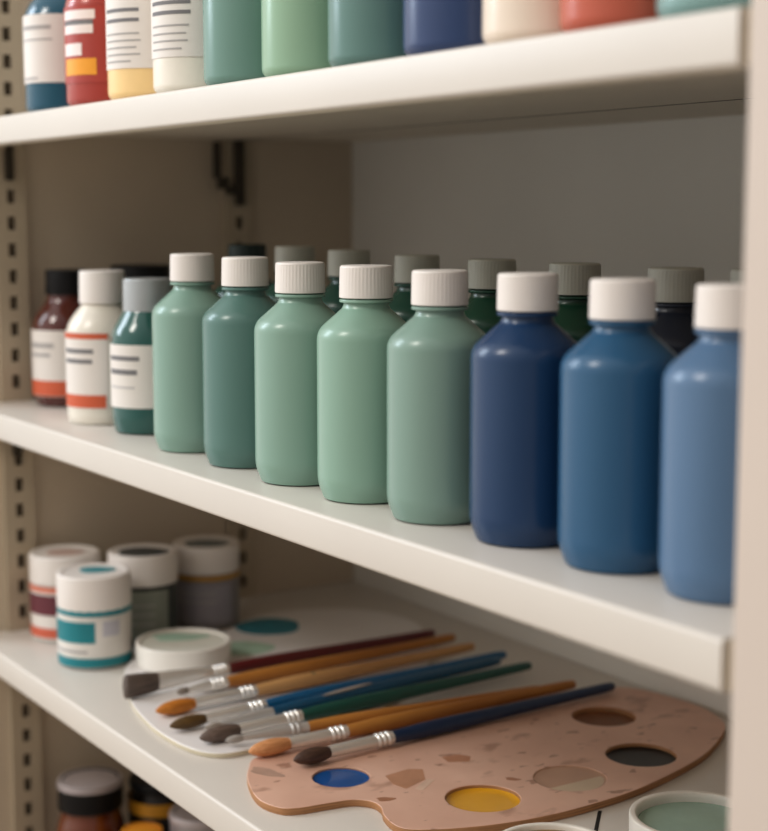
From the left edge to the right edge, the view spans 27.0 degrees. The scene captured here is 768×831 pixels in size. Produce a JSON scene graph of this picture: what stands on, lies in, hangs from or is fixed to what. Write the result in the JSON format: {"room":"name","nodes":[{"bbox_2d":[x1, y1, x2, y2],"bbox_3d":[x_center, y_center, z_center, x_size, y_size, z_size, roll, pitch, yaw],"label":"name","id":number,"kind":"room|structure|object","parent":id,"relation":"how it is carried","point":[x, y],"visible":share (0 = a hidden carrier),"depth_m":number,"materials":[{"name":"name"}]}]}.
{"room":"art studio","nodes":[
{"label":"art studio","id":0,"kind":"room"},
{"bbox_2d":[0,0,352,830],"bbox_3d":[-0.245,-0.129,1.792,0.520,1.240,0.020,-5,9,-32],"label":"wall","id":1,"kind":"structure","parent":0,"point":[96,202],"depth_m":1.77,"materials":[{"name":"beige paint"}]},
{"bbox_2d":[0,0,43,830],"bbox_3d":[-0.390,-0.105,1.684,0.033,1.219,0.008,-5,9,-32],"label":"shelf upright","id":2,"kind":"object","parent":1,"relation":"attached to","point":[15,346],"visible":0.87,"depth_m":1.69,"materials":[{"name":"paint"}]},
{"bbox_2d":[0,581,730,830],"bbox_3d":[0.064,0.306,1.363,0.474,0.058,1.121,-5,9,-32],"label":"shelf","id":3,"kind":"object","parent":2,"relation":"attached to","point":[92,703],"visible":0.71,"depth_m":1.46,"materials":[{"name":"white paint"}]},
{"bbox_2d":[29,544,100,642],"bbox_3d":[-0.337,0.188,1.696,0.075,0.090,0.075,-5,9,-32],"label":"paint jar","id":4,"kind":"object","parent":3,"relation":"on","point":[44,562],"visible":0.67,"depth_m":1.67,"materials":[{"name":"white plastic"}]},
{"bbox_2d":[47,549,84,555],"bbox_3d":[-0.337,0.144,1.691,0.039,0.001,0.035,-5,9,-32],"label":"lid","id":5,"kind":"object","parent":4,"relation":"on","point":[50,552],"depth_m":1.69,"materials":[{"name":"beige plastic"}]},
{"bbox_2d":[56,563,132,669],"bbox_3d":[-0.289,0.200,1.598,0.074,0.092,0.074,-5,9,-32],"label":"paint jar","id":6,"kind":"object","parent":3,"relation":"on","point":[94,605],"visible":1,"depth_m":1.57,"materials":[{"name":"white plastic"}]},
{"bbox_2d":[58,646,87,653],"bbox_3d":[-0.308,0.231,1.573,0.039,0.003,0.006,5,9,33],"label":"print","id":7,"kind":"object","parent":6,"relation":"on","point":[61,649],"depth_m":1.57,"materials":[{"name":"grey paper"}]},
{"bbox_2d":[57,617,94,643],"bbox_3d":[-0.310,0.211,1.581,0.018,0.021,0.064,-6,10,-41],"label":"print","id":8,"kind":"object","parent":6,"relation":"on","point":[70,630],"depth_m":1.56},
{"bbox_2d":[80,566,115,572],"bbox_3d":[-0.287,0.154,1.601,0.034,0.001,0.031,-5,9,-32],"label":"lid","id":9,"kind":"object","parent":6,"relation":"on","point":[83,569],"depth_m":1.60,"materials":[{"name":"teal paint"}]},
{"bbox_2d":[103,619,119,636],"bbox_3d":[-0.267,0.208,1.569,0.018,0.015,0.001,-5,9,-36],"label":"print","id":10,"kind":"object","parent":6,"relation":"on","point":[111,627],"depth_m":1.57},
{"bbox_2d":[108,543,177,646],"bbox_3d":[-0.252,0.188,1.678,0.073,0.095,0.073,-5,9,-32],"label":"paint jar","id":11,"kind":"object","parent":3,"relation":"on","point":[153,567],"visible":0.72,"depth_m":1.65,"materials":[{"name":"white plastic"}]},
{"bbox_2d":[131,614,155,616],"bbox_3d":[-0.266,0.204,1.655,0.062,0.002,0.017,4,8,30],"label":"print","id":12,"kind":"object","parent":11,"relation":"on","point":[132,615],"depth_m":1.64,"materials":[{"name":"grey"}]},
{"bbox_2d":[132,604,154,606],"bbox_3d":[-0.266,0.194,1.654,0.062,0.002,0.017,4,8,30],"label":"print","id":13,"kind":"object","parent":11,"relation":"on","point":[133,605],"depth_m":1.64,"materials":[{"name":"grey"}]},
{"bbox_2d":[119,547,168,555],"bbox_3d":[-0.251,0.142,1.668,0.052,0.001,0.049,-5,9,-32],"label":"lid","id":14,"kind":"object","parent":11,"relation":"on","point":[123,551],"depth_m":1.67,"materials":[{"name":"paint"}]},
{"bbox_2d":[132,623,155,625],"bbox_3d":[-0.266,0.214,1.657,0.062,0.002,0.017,4,8,30],"label":"print","id":15,"kind":"object","parent":11,"relation":"on","point":[133,624],"depth_m":1.65,"materials":[{"name":"grey"}]},
{"bbox_2d":[172,535,239,629],"bbox_3d":[-0.194,0.182,1.746,0.074,0.090,0.073,-5,9,-32],"label":"paint jar","id":16,"kind":"object","parent":3,"relation":"on","point":[208,565],"visible":0.87,"depth_m":1.72,"materials":[{"name":"white plastic"}]},
{"bbox_2d":[178,599,215,603],"bbox_3d":[-0.206,0.199,1.719,0.051,0.002,0.011,3,8,21],"label":"print","id":17,"kind":"object","parent":16,"relation":"on","point":[180,601],"depth_m":1.71,"materials":[{"name":"grey"}]},
{"bbox_2d":[178,591,215,594],"bbox_3d":[-0.206,0.190,1.718,0.051,0.002,0.011,3,8,21],"label":"print","id":18,"kind":"object","parent":16,"relation":"on","point":[179,592],"depth_m":1.71,"materials":[{"name":"grey"}]},
{"bbox_2d":[184,539,228,546],"bbox_3d":[-0.193,0.138,1.737,0.047,0.001,0.042,-5,9,-32],"label":"lid","id":19,"kind":"object","parent":16,"relation":"on","point":[187,542],"depth_m":1.74,"materials":[{"name":"plastic"}]},
{"bbox_2d":[124,608,431,757],"bbox_3d":[-0.096,0.248,1.564,0.297,0.006,0.470,5,9,33],"label":"palette","id":20,"kind":"object","parent":3,"relation":"on","point":[290,630],"visible":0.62,"depth_m":1.65,"materials":[{"name":"plastic"}]},
{"bbox_2d":[135,628,230,671],"bbox_3d":[-0.198,0.232,1.578,0.094,0.023,0.094,-5,9,-32],"label":"tub","id":21,"kind":"object","parent":20,"relation":"on","point":[173,648],"visible":0.87,"depth_m":1.56,"materials":[{"name":"white plastic"}]},
{"bbox_2d":[123,629,435,698],"bbox_3d":[-0.091,0.237,1.562,0.357,0.023,0.013,-4,8,-36],"label":"brush","id":22,"kind":"object","parent":20,"relation":"on","point":[138,684],"visible":0.97,"depth_m":1.52,"materials":[{"name":"wood"}]},
{"bbox_2d":[155,643,474,714],"bbox_3d":[-0.055,0.246,1.509,0.360,0.013,0.014,-5,9,-36],"label":"brush","id":23,"kind":"object","parent":20,"relation":"on","point":[182,705],"visible":1,"depth_m":1.49,"materials":[{"name":"wood"}]},
{"bbox_2d":[176,634,455,694],"bbox_3d":[-0.058,0.240,1.554,0.324,0.013,0.013,-5,9,-36],"label":"brush","id":24,"kind":"object","parent":20,"relation":"on","point":[271,673],"visible":1,"depth_m":1.54,"materials":[{"name":"wood"}]},
{"bbox_2d":[169,651,506,729],"bbox_3d":[-0.031,0.251,1.474,0.377,0.013,0.014,-5,9,-36],"label":"brush","id":25,"kind":"object","parent":20,"relation":"on","point":[195,720],"visible":0.74,"depth_m":1.44,"materials":[{"name":"wood"}]},
{"bbox_2d":[204,657,500,729],"bbox_3d":[-0.019,0.252,1.460,0.336,0.014,0.013,-6,9,-38],"label":"brush","id":26,"kind":"object","parent":20,"relation":"on","point":[366,688],"visible":0.81,"depth_m":1.46,"materials":[{"name":"blue wood"}]},
{"bbox_2d":[199,662,531,742],"bbox_3d":[-0.006,0.255,1.439,0.366,0.014,0.015,-5,9,-36],"label":"brush","id":27,"kind":"object","parent":20,"relation":"on","point":[219,733],"visible":0.9,"depth_m":1.42,"materials":[{"name":"wood"}]},
{"bbox_2d":[225,685,538,742],"bbox_3d":[0.006,0.260,1.398,0.311,0.012,0.012,-4,8,-28],"label":"brush","id":28,"kind":"object","parent":20,"relation":"on","point":[297,728],"visible":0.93,"depth_m":1.37,"materials":[{"name":"brown wood"}]},
{"bbox_2d":[247,687,725,830],"bbox_3d":[0.102,0.280,1.312,0.443,0.006,0.251,-5,9,-32],"label":"palette","id":29,"kind":"object","parent":3,"relation":"on","point":[588,754],"visible":0.91,"depth_m":1.28,"materials":[{"name":"brown wood"}]},
{"bbox_2d":[248,680,575,756],"bbox_3d":[0.034,0.260,1.389,0.343,0.014,0.015,-5,9,-33],"label":"brush","id":30,"kind":"object","parent":29,"relation":"on","point":[272,746],"visible":1,"depth_m":1.37,"materials":[{"name":"wood"}]},
{"bbox_2d":[293,682,614,764],"bbox_3d":[0.070,0.262,1.375,0.349,0.013,0.014,-5,9,-36],"label":"brush","id":31,"kind":"object","parent":29,"relation":"on","point":[313,755],"visible":1,"depth_m":1.35,"materials":[{"name":"wood"}]},
{"bbox_2d":[503,822,594,830],"bbox_3d":[0.112,0.299,1.062,0.081,0.030,0.081,-5,9,-32],"label":"tub","id":32,"kind":"object","parent":3,"relation":"on","point":[540,826],"visible":1,"depth_m":1.09,"materials":[{"name":"white plastic"}]},
{"bbox_2d":[629,790,728,830],"bbox_3d":[0.217,0.292,1.107,0.095,0.033,0.095,-5,9,-32],"label":"tub","id":33,"kind":"object","parent":3,"relation":"on","point":[680,810],"visible":0.73,"depth_m":1.12,"materials":[{"name":"white plastic"}]},
{"bbox_2d":[0,399,733,692],"bbox_3d":[0.064,0.060,1.332,0.474,0.058,1.121,-5,9,-32],"label":"shelf","id":34,"kind":"object","parent":2,"relation":"attached to","point":[632,617],"visible":0.44,"depth_m":0.96,"materials":[{"name":"white paint"}]},
{"bbox_2d":[31,269,84,406],"bbox_3d":[-0.329,-0.082,1.659,0.073,0.139,0.072,-5,9,-32],"label":"paint bottle","id":35,"kind":"object","parent":34,"relation":"on","point":[50,323],"visible":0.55,"depth_m":1.63,"materials":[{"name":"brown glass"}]},
{"bbox_2d":[32,352,49,356],"bbox_3d":[-0.352,-0.062,1.635,0.030,0.004,0.003,6,10,41],"label":"print","id":36,"kind":"object","parent":35,"relation":"on","point":[34,354],"depth_m":1.63,"materials":[{"name":"grey paper"}]},
{"bbox_2d":[32,342,52,347],"bbox_3d":[-0.350,-0.072,1.633,0.033,0.005,0.004,6,9,38],"label":"print","id":37,"kind":"object","parent":35,"relation":"on","point":[34,344],"depth_m":1.63,"materials":[{"name":"grey paper"}]},
{"bbox_2d":[32,379,65,395],"bbox_3d":[-0.348,-0.030,1.649,0.023,0.015,0.068,-6,9,-40],"label":"print","id":38,"kind":"object","parent":35,"relation":"attached to","point":[41,387],"depth_m":1.63},
{"bbox_2d":[65,270,124,424],"bbox_3d":[-0.267,-0.067,1.522,0.071,0.143,0.070,-5,9,-32],"label":"paint bottle","id":39,"kind":"object","parent":34,"relation":"on","point":[88,333],"visible":0.8,"depth_m":1.50,"materials":[{"name":"white plastic"}]},
{"bbox_2d":[66,358,91,363],"bbox_3d":[-0.287,-0.051,1.497,0.035,0.004,0.005,5,9,36],"label":"print","id":40,"kind":"object","parent":39,"relation":"on","point":[68,360],"depth_m":1.49},
{"bbox_2d":[66,348,92,353],"bbox_3d":[-0.286,-0.060,1.496,0.036,0.004,0.005,5,9,35],"label":"print","id":41,"kind":"object","parent":39,"relation":"on","point":[68,350],"depth_m":1.49},
{"bbox_2d":[66,392,106,407],"bbox_3d":[-0.287,-0.015,1.513,0.021,0.012,0.065,-6,9,-37],"label":"print","id":42,"kind":"object","parent":39,"relation":"attached to","point":[74,399],"depth_m":1.49},
{"bbox_2d":[65,332,107,338],"bbox_3d":[-0.286,-0.076,1.505,0.022,0.005,0.066,-6,9,-39],"label":"print","id":43,"kind":"object","parent":39,"relation":"on","point":[68,335],"depth_m":1.49},
{"bbox_2d":[110,264,169,277],"bbox_3d":[-0.259,-0.089,1.708,0.068,0.142,0.068,-5,9,-32],"label":"paint bottle","id":44,"kind":"object","parent":34,"relation":"on","point":[131,270],"visible":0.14,"depth_m":1.67,"materials":[{"name":"black plastic"}]},
{"bbox_2d":[110,277,171,433],"bbox_3d":[-0.214,-0.055,1.452,0.069,0.138,0.068,-5,9,-32],"label":"paint bottle","id":45,"kind":"object","parent":34,"relation":"on","point":[131,361],"visible":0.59,"depth_m":1.43,"materials":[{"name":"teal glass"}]},
{"bbox_2d":[112,385,134,388],"bbox_3d":[-0.235,-0.025,1.430,0.030,0.002,0.004,6,9,39],"label":"print","id":46,"kind":"object","parent":45,"relation":"on","point":[113,386],"depth_m":1.43},
{"bbox_2d":[111,368,136,374],"bbox_3d":[-0.234,-0.039,1.428,0.033,0.004,0.004,5,9,37],"label":"print","id":47,"kind":"object","parent":45,"relation":"on","point":[114,371],"depth_m":1.42},
{"bbox_2d":[111,355,138,360],"bbox_3d":[-0.233,-0.051,1.426,0.035,0.004,0.005,5,9,35],"label":"print","id":48,"kind":"object","parent":45,"relation":"on","point":[113,357],"depth_m":1.42},
{"bbox_2d":[152,253,220,452],"bbox_3d":[-0.160,-0.054,1.341,0.068,0.163,0.068,-5,9,-32],"label":"paint bottle","id":49,"kind":"object","parent":34,"relation":"on","point":[177,318],"visible":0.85,"depth_m":1.31,"materials":[{"name":"plastic"}]},
{"bbox_2d":[202,256,275,467],"bbox_3d":[-0.109,-0.043,1.261,0.068,0.163,0.068,-5,9,-32],"label":"paint bottle","id":50,"kind":"object","parent":34,"relation":"on","point":[228,326],"visible":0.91,"depth_m":1.23,"materials":[{"name":"plastic"}]},
{"bbox_2d":[214,244,272,296],"bbox_3d":[-0.134,-0.085,1.575,0.069,0.166,0.069,-5,9,-32],"label":"paint bottle","id":51,"kind":"object","parent":34,"relation":"on","point":[233,249],"visible":0.16,"depth_m":1.55,"materials":[{"name":"plastic"}]},
{"bbox_2d":[265,246,314,302],"bbox_3d":[-0.083,-0.075,1.495,0.069,0.166,0.069,-5,9,-32],"label":"paint bottle","id":52,"kind":"object","parent":34,"relation":"on","point":[282,253],"visible":0.17,"depth_m":1.47,"materials":[{"name":"plastic"}]},
{"bbox_2d":[254,261,335,485],"bbox_3d":[-0.061,-0.033,1.181,0.068,0.161,0.068,-5,9,-32],"label":"paint bottle","id":53,"kind":"object","parent":34,"relation":"on","point":[285,336],"visible":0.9,"depth_m":1.16,"materials":[{"name":"plastic"}]},
{"bbox_2d":[321,249,369,312],"bbox_3d":[-0.031,-0.064,1.415,0.069,0.165,0.069,-5,9,-32],"label":"paint bottle","id":54,"kind":"object","parent":34,"relation":"on","point":[337,257],"visible":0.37,"depth_m":1.39,"materials":[{"name":"plastic"}]},
{"bbox_2d":[317,264,405,503],"bbox_3d":[-0.012,-0.024,1.109,0.068,0.161,0.068,-5,9,-32],"label":"paint bottle","id":55,"kind":"object","parent":34,"relation":"on","point":[352,344],"visible":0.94,"depth_m":1.08,"materials":[{"name":"plastic"}]},
{"bbox_2d":[389,254,439,321],"bbox_3d":[0.027,-0.051,1.325,0.069,0.163,0.069,-5,9,-32],"label":"paint bottle","id":56,"kind":"object","parent":34,"relation":"on","point":[404,264],"visible":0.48,"depth_m":1.30,"materials":[{"name":"plastic"}]},
{"bbox_2d":[387,269,485,524],"bbox_3d":[0.036,-0.014,1.036,0.068,0.161,0.068,-5,9,-32],"label":"paint bottle","id":57,"kind":"object","parent":34,"relation":"on","point":[428,357],"visible":0.94,"depth_m":1.01,"materials":[{"name":"plastic"}]},
{"bbox_2d":[464,258,515,332],"bbox_3d":[0.083,-0.040,1.239,0.069,0.162,0.069,-5,9,-32],"label":"paint bottle","id":58,"kind":"object","parent":34,"relation":"on","point":[483,273],"visible":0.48,"depth_m":1.21,"materials":[{"name":"plastic"}]},
{"bbox_2d":[469,272,577,547],"bbox_3d":[0.086,-0.005,0.966,0.068,0.161,0.068,-5,9,-32],"label":"paint bottle","id":59,"kind":"object","parent":34,"relation":"on","point":[515,365],"visible":0.94,"depth_m":0.94,"materials":[{"name":"plastic"}]},
{"bbox_2d":[549,262,600,342],"bbox_3d":[0.137,-0.029,1.155,0.069,0.161,0.069,-5,9,-32],"label":"paint bottle","id":60,"kind":"object","parent":34,"relation":"on","point":[574,278],"visible":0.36,"depth_m":1.13,"materials":[{"name":"plastic"}]},
{"bbox_2d":[558,277,678,573],"bbox_3d":[0.133,0.004,0.897,0.068,0.161,0.068,-5,9,-32],"label":"paint bottle","id":61,"kind":"object","parent":34,"relation":"on","point":[610,403],"visible":0.96,"depth_m":0.87,"materials":[{"name":"plastic"}]},
{"bbox_2d":[647,267,703,355],"bbox_3d":[0.193,-0.018,1.068,0.069,0.161,0.069,-5,9,-32],"label":"paint bottle","id":62,"kind":"object","parent":34,"relation":"on","point":[675,286],"visible":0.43,"depth_m":1.04,"materials":[{"name":"plastic"}]},
{"bbox_2d":[658,283,742,604],"bbox_3d":[0.178,0.012,0.828,0.068,0.161,0.068,-5,9,-32],"label":"paint bottle","id":63,"kind":"object","parent":34,"relation":"on","point":[700,420],"visible":0.62,"depth_m":0.80,"materials":[{"name":"plastic"}]},
{"bbox_2d":[730,268,743,282],"bbox_3d":[0.234,-0.011,1.004,0.069,0.162,0.069,-5,9,-32],"label":"paint bottle","id":64,"kind":"object","parent":34,"relation":"on","point":[737,274],"visible":0.05,"depth_m":0.99,"materials":[{"name":"plastic"}]},
{"bbox_2d":[0,6,750,182],"bbox_3d":[0.064,-0.227,1.296,0.474,0.058,1.121,-5,9,-32],"label":"shelf","id":65,"kind":"object","parent":2,"relation":"attached to","point":[694,65],"visible":0.97,"depth_m":1.07,"materials":[{"name":"white paint"}]},
{"bbox_2d":[23,0,68,111],"bbox_3d":[-0.300,-0.352,1.492,0.071,0.139,0.070,-5,9,-32],"label":"paint bottle","id":66,"kind":"object","parent":65,"relation":"on","point":[43,20],"visible":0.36,"depth_m":1.46,"materials":[{"name":"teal plastic"}]},
{"bbox_2d":[23,25,50,30],"bbox_3d":[-0.319,-0.355,1.464,0.036,0.004,0.005,5,9,35],"label":"print","id":67,"kind":"object","parent":66,"relation":"on","point":[25,27],"depth_m":1.46,"materials":[{"name":"grey paper"}]},
{"bbox_2d":[24,38,51,41],"bbox_3d":[-0.319,-0.344,1.466,0.037,0.002,0.005,5,9,34],"label":"print","id":68,"kind":"object","parent":66,"relation":"on","point":[25,39],"depth_m":1.46,"materials":[{"name":"grey paper"}]},
{"bbox_2d":[64,0,110,105],"bbox_3d":[-0.245,-0.341,1.404,0.071,0.139,0.070,-5,9,-32],"label":"paint bottle","id":69,"kind":"object","parent":65,"relation":"on","point":[86,74],"visible":0.34,"depth_m":1.38,"materials":[{"name":"red plastic"}]},
{"bbox_2d":[65,43,81,56],"bbox_3d":[-0.269,-0.316,1.383,0.002,0.011,0.025,-7,10,-44],"label":"print","id":70,"kind":"object","parent":69,"relation":"on","point":[71,49],"depth_m":1.38},
{"bbox_2d":[65,24,92,34],"bbox_3d":[-0.265,-0.333,1.378,0.035,0.007,0.005,5,9,36],"label":"print","id":71,"kind":"object","parent":69,"relation":"on","point":[70,29],"depth_m":1.37},
{"bbox_2d":[65,19,92,25],"bbox_3d":[-0.265,-0.338,1.378,0.035,0.004,0.005,5,9,36],"label":"print","id":72,"kind":"object","parent":69,"relation":"on","point":[68,22],"depth_m":1.37},
{"bbox_2d":[65,9,94,20],"bbox_3d":[-0.264,-0.345,1.377,0.036,0.008,0.005,5,9,35],"label":"print","id":73,"kind":"object","parent":69,"relation":"on","point":[70,14],"depth_m":1.37},
{"bbox_2d":[66,58,96,75],"bbox_3d":[-0.263,-0.301,1.381,0.035,0.014,0.005,5,9,33],"label":"print","id":74,"kind":"object","parent":69,"relation":"attached to","point":[74,66],"depth_m":1.38},
{"bbox_2d":[105,0,155,99],"bbox_3d":[-0.195,-0.337,1.324,0.071,0.151,0.070,-5,9,-32],"label":"paint bottle","id":75,"kind":"object","parent":65,"relation":"on","point":[128,22],"visible":0.41,"depth_m":1.30,"materials":[{"name":"beige plastic"}]},
{"bbox_2d":[108,60,130,63],"bbox_3d":[-0.217,-0.288,1.304,0.029,0.001,0.003,6,10,41],"label":"print","id":76,"kind":"object","parent":75,"relation":"on","point":[109,61],"depth_m":1.30,"materials":[{"name":"grey"}]},
{"bbox_2d":[107,46,135,49],"bbox_3d":[-0.215,-0.299,1.302,0.034,0.001,0.004,5,9,37],"label":"print","id":77,"kind":"object","parent":75,"relation":"on","point":[108,47],"depth_m":1.30,"materials":[{"name":"grey"}]},
{"bbox_2d":[107,32,138,36],"bbox_3d":[-0.214,-0.310,1.300,0.036,0.001,0.005,5,9,35],"label":"print","id":78,"kind":"object","parent":75,"relation":"on","point":[109,34],"depth_m":1.30,"materials":[{"name":"grey paper"}]},
{"bbox_2d":[107,18,138,23],"bbox_3d":[-0.214,-0.321,1.299,0.036,0.003,0.005,5,9,35],"label":"print","id":79,"kind":"object","parent":75,"relation":"on","point":[109,20],"depth_m":1.29},
{"bbox_2d":[107,7,138,13],"bbox_3d":[-0.214,-0.329,1.298,0.036,0.003,0.005,5,9,35],"label":"print","id":80,"kind":"object","parent":75,"relation":"on","point":[110,10],"depth_m":1.29},
{"bbox_2d":[108,53,139,56],"bbox_3d":[-0.214,-0.293,1.302,0.036,0.001,0.005,5,9,35],"label":"print","id":81,"kind":"object","parent":75,"relation":"on","point":[109,54],"depth_m":1.30,"materials":[{"name":"grey"}]},
{"bbox_2d":[107,39,140,42],"bbox_3d":[-0.213,-0.304,1.301,0.037,0.001,0.005,5,9,34],"label":"print","id":82,"kind":"object","parent":75,"relation":"on","point":[108,40],"depth_m":1.30,"materials":[{"name":"grey paper"}]},
{"bbox_2d":[151,0,206,92],"bbox_3d":[-0.147,-0.328,1.249,0.071,0.151,0.070,-5,9,-32],"label":"paint bottle","id":83,"kind":"object","parent":65,"relation":"on","point":[176,25],"visible":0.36,"depth_m":1.22,"materials":[{"name":"white plastic"}]},
{"bbox_2d":[153,47,180,51],"bbox_3d":[-0.168,-0.281,1.229,0.031,0.001,0.004,6,9,39],"label":"print","id":84,"kind":"object","parent":83,"relation":"on","point":[155,49],"depth_m":1.23,"materials":[{"name":"grey"}]},
{"bbox_2d":[153,32,185,35],"bbox_3d":[-0.166,-0.292,1.227,0.035,0.001,0.005,5,9,36],"label":"print","id":85,"kind":"object","parent":83,"relation":"on","point":[154,33],"depth_m":1.22,"materials":[{"name":"grey paper"}]},
{"bbox_2d":[153,39,187,43],"bbox_3d":[-0.166,-0.287,1.227,0.036,0.001,0.005,5,9,35],"label":"print","id":86,"kind":"object","parent":83,"relation":"on","point":[155,41],"depth_m":1.22,"materials":[{"name":"grey"}]},
{"bbox_2d":[153,24,188,27],"bbox_3d":[-0.165,-0.298,1.225,0.037,0.001,0.005,5,9,34],"label":"print","id":87,"kind":"object","parent":83,"relation":"on","point":[154,25],"depth_m":1.22,"materials":[{"name":"grey paper"}]},
{"bbox_2d":[152,0,189,6],"bbox_3d":[-0.165,-0.316,1.223,0.038,0.003,0.006,5,9,33],"label":"print","id":88,"kind":"object","parent":83,"relation":"on","point":[155,3],"depth_m":1.22},
{"bbox_2d":[153,10,189,15],"bbox_3d":[-0.165,-0.308,1.224,0.038,0.003,0.006,5,9,33],"label":"print","id":89,"kind":"object","parent":83,"relation":"on","point":[155,12],"depth_m":1.22},
{"bbox_2d":[203,0,264,85],"bbox_3d":[-0.098,-0.322,1.172,0.070,0.159,0.070,-5,9,-32],"label":"paint bottle","id":90,"kind":"object","parent":65,"relation":"on","point":[232,47],"visible":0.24,"depth_m":1.15,"materials":[{"name":"plastic"}]},
{"bbox_2d":[261,0,330,76],"bbox_3d":[-0.049,-0.312,1.097,0.070,0.159,0.070,-5,9,-32],"label":"paint bottle","id":91,"kind":"object","parent":65,"relation":"on","point":[294,33],"visible":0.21,"depth_m":1.07,"materials":[{"name":"plastic"}]},
{"bbox_2d":[328,0,406,66],"bbox_3d":[-0.001,-0.303,1.022,0.070,0.159,0.070,-5,9,-32],"label":"paint bottle","id":92,"kind":"object","parent":65,"relation":"on","point":[359,31],"visible":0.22,"depth_m":1.00,"materials":[{"name":"plastic"}]},
{"bbox_2d":[403,0,484,55],"bbox_3d":[0.046,-0.293,0.948,0.070,0.159,0.070,-5,9,-32],"label":"paint bottle","id":93,"kind":"object","parent":65,"relation":"on","point":[429,26],"visible":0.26,"depth_m":0.93,"materials":[{"name":"plastic"}]},
{"bbox_2d":[482,0,563,43],"bbox_3d":[0.090,-0.285,0.881,0.070,0.159,0.070,-5,9,-32],"label":"paint bottle","id":94,"kind":"object","parent":65,"relation":"on","point":[502,20],"visible":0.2,"depth_m":0.86,"materials":[{"name":"plastic"}]},
{"bbox_2d":[560,0,659,31],"bbox_3d":[0.127,-0.278,0.824,0.070,0.159,0.070,-5,9,-32],"label":"paint bottle","id":95,"kind":"object","parent":65,"relation":"on","point":[575,15],"visible":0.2,"depth_m":0.80,"materials":[{"name":"plastic"}]},
{"bbox_2d":[656,0,750,17],"bbox_3d":[0.167,-0.270,0.762,0.070,0.159,0.070,-5,9,-32],"label":"paint bottle","id":96,"kind":"object","parent":65,"relation":"on","point":[664,8],"visible":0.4,"depth_m":0.75,"materials":[{"name":"plastic"}]},
{"bbox_2d":[212,140,255,598],"bbox_3d":[-0.171,-0.122,1.819,0.050,1.219,0.015,-5,9,-32],"label":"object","id":97,"kind":"object","parent":1,"relation":"attached to","point":[237,219],"depth_m":1.81,"materials":[{"name":"paint"}]},
{"bbox_2d":[352,114,747,718],"bbox_3d":[0.281,-0.084,1.436,0.020,1.240,1.152,-5,9,-32],"label":"wall","id":98,"kind":"structure","parent":0,"point":[629,199],"depth_m":1.57,"materials":[{"name":"paint"}]},
{"bbox_2d":[728,0,767,830],"bbox_3d":[0.370,-0.007,0.832,0.485,1.240,0.030,-5,9,-32],"label":"upright","id":99,"kind":"structure","parent":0,"point":[748,778],"depth_m":0.71,"materials":[{"name":"beige paint"}]},
{"bbox_3d":[-0.500,0.640,0.776,2.700,0.030,3.500,-5,9,-32],"label":"floor","id":100,"kind":"structure","parent":0,"visible":0},
{"bbox_2d":[57,767,125,830],"bbox_3d":[-0.313,0.445,1.713,0.074,0.120,0.074,-5,9,-32],"label":"paint jar","id":101,"kind":"object","parent":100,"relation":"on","point":[89,798],"visible":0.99,"depth_m":1.68,"materials":[{"name":"orange glass"}]},
{"bbox_2d":[122,821,162,830],"bbox_3d":[-0.247,0.468,1.642,0.046,0.092,0.046,-5,9,-32],"label":"paint jar","id":102,"kind":"object","parent":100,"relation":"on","point":[144,825],"visible":1,"depth_m":1.64,"materials":[{"name":"orange plastic"}]},
{"bbox_2d":[127,773,175,830],"bbox_3d":[-0.241,0.446,1.744,0.075,0.111,0.075,-5,9,-32],"label":"paint jar","id":103,"kind":"object","parent":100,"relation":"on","point":[145,802],"visible":0.38,"depth_m":1.71,"materials":[{"name":"black plastic"}]},
{"bbox_2d":[169,804,213,830],"bbox_3d":[-0.186,0.459,1.653,0.074,0.108,0.074,-5,9,-32],"label":"paint jar","id":104,"kind":"object","parent":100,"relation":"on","point":[180,819],"visible":0.39,"depth_m":1.62,"materials":[{"name":"plastic"}]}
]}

